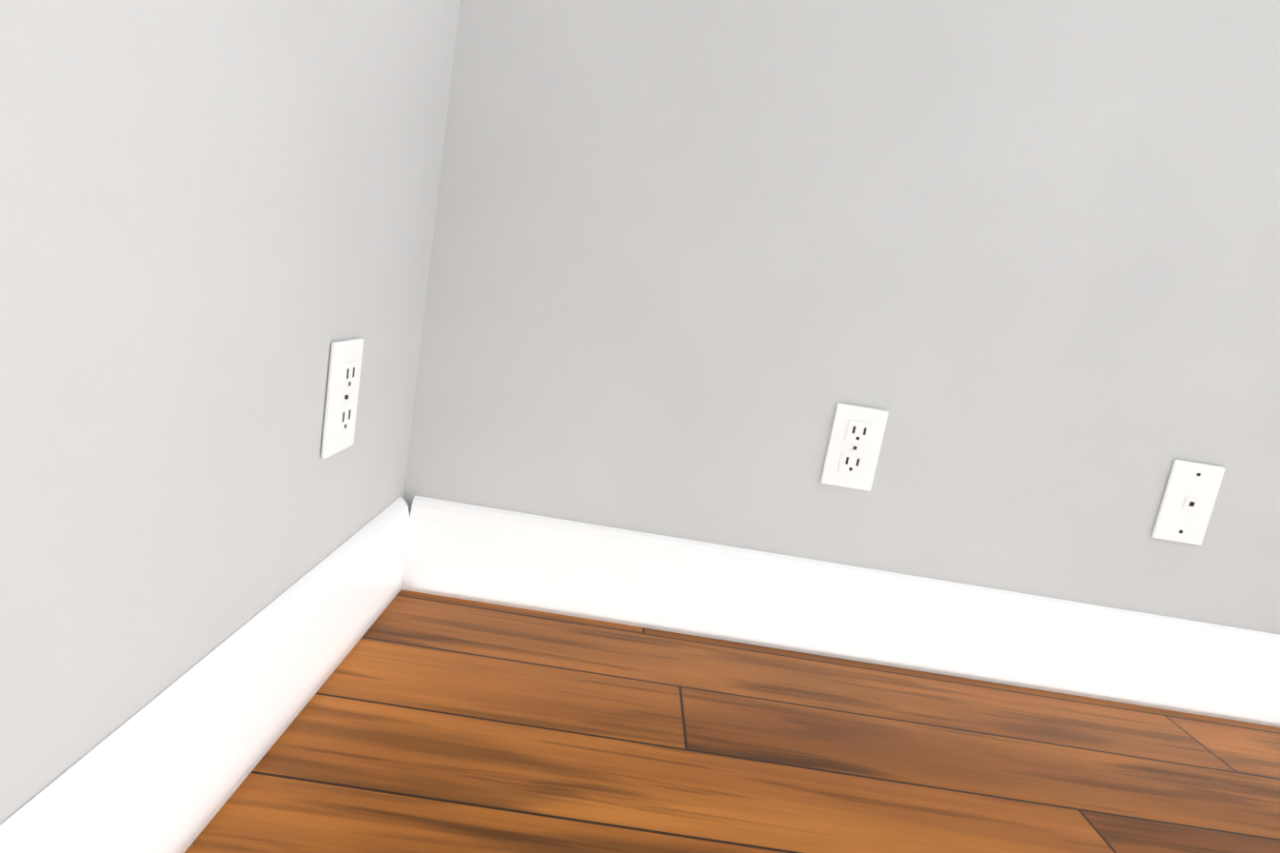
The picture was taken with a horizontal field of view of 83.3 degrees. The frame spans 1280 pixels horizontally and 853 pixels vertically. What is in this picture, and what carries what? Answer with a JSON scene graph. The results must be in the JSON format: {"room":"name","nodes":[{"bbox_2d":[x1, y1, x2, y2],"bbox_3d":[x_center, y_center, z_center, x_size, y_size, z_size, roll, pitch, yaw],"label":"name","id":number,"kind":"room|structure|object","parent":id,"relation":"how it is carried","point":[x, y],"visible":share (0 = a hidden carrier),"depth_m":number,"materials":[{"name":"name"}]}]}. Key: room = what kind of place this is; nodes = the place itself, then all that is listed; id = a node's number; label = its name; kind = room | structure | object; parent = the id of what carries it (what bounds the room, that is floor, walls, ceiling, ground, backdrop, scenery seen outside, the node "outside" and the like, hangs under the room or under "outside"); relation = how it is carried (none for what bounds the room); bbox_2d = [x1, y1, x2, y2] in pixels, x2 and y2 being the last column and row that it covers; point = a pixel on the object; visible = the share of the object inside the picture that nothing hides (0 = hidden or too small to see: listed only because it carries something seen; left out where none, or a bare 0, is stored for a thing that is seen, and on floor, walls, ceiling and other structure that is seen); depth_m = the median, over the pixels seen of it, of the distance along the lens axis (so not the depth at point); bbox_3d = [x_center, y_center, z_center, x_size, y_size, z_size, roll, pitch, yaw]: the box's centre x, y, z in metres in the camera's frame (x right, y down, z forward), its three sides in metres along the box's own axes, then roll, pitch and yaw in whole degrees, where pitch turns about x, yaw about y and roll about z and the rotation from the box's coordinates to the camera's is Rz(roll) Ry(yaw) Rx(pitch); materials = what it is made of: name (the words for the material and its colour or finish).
{"room":"empty room","nodes":[
{"label":"empty room","id":0,"kind":"room"},
{"bbox_2d":[0,0,460,825],"bbox_3d":[-0.223,-0.607,-1.191,0.140,2.420,4.100,9,10,-2],"label":"wall","id":1,"kind":"structure","parent":0,"point":[217,221],"depth_m":0.46,"materials":[{"name":"paint"}]},
{"bbox_2d":[0,495,422,852],"bbox_3d":[-0.336,0.222,0.677,0.016,0.135,0.669,9,10,-2],"label":"baseboard","id":2,"kind":"structure","parent":1,"relation":"attached to","point":[169,768],"depth_m":0.56,"materials":[{"name":"white wood"}]},
{"bbox_2d":[320,337,363,458],"bbox_3d":[-0.299,-0.030,0.728,0.008,0.115,0.072,9,10,-2],"label":"electrical outlet","id":3,"kind":"object","parent":1,"relation":"attached to","point":[343,392],"visible":1,"depth_m":0.72,"materials":[{"name":"white plastic"}]},
{"bbox_2d":[184,589,1279,852],"bbox_3d":[3.386,1.247,-0.864,7.880,0.100,4.380,9,10,-2],"label":"floor","id":4,"kind":"structure","parent":0,"point":[423,722],"depth_m":0.78,"materials":[{"name":"brown wood"}]},
{"bbox_2d":[403,0,1279,633],"bbox_3d":[3.593,-0.344,1.010,7.880,2.420,0.140,9,10,-2],"label":"wall","id":5,"kind":"structure","parent":0,"point":[700,268],"depth_m":0.96,"materials":[{"name":"paint"}]},
{"bbox_2d":[411,496,1279,727],"bbox_3d":[0.910,0.368,1.053,2.542,0.135,0.016,9,10,-2],"label":"baseboard","id":6,"kind":"structure","parent":5,"relation":"attached to","point":[465,551],"depth_m":1.03,"materials":[{"name":"white wood"}]},
{"bbox_2d":[820,402,888,491],"bbox_3d":[0.297,0.029,0.997,0.072,0.115,0.008,9,10,-2],"label":"electrical outlet","id":7,"kind":"object","parent":5,"relation":"attached to","point":[854,445],"visible":1,"depth_m":1.00,"materials":[{"name":"white plastic"}]},
{"bbox_2d":[1151,459,1225,545],"bbox_3d":[0.771,0.108,1.010,0.072,0.115,0.010,9,10,-2],"label":"wall plate","id":8,"kind":"object","parent":5,"relation":"attached to","point":[1189,499],"visible":1,"depth_m":1.01,"materials":[{"name":"white plastic"}]}
]}

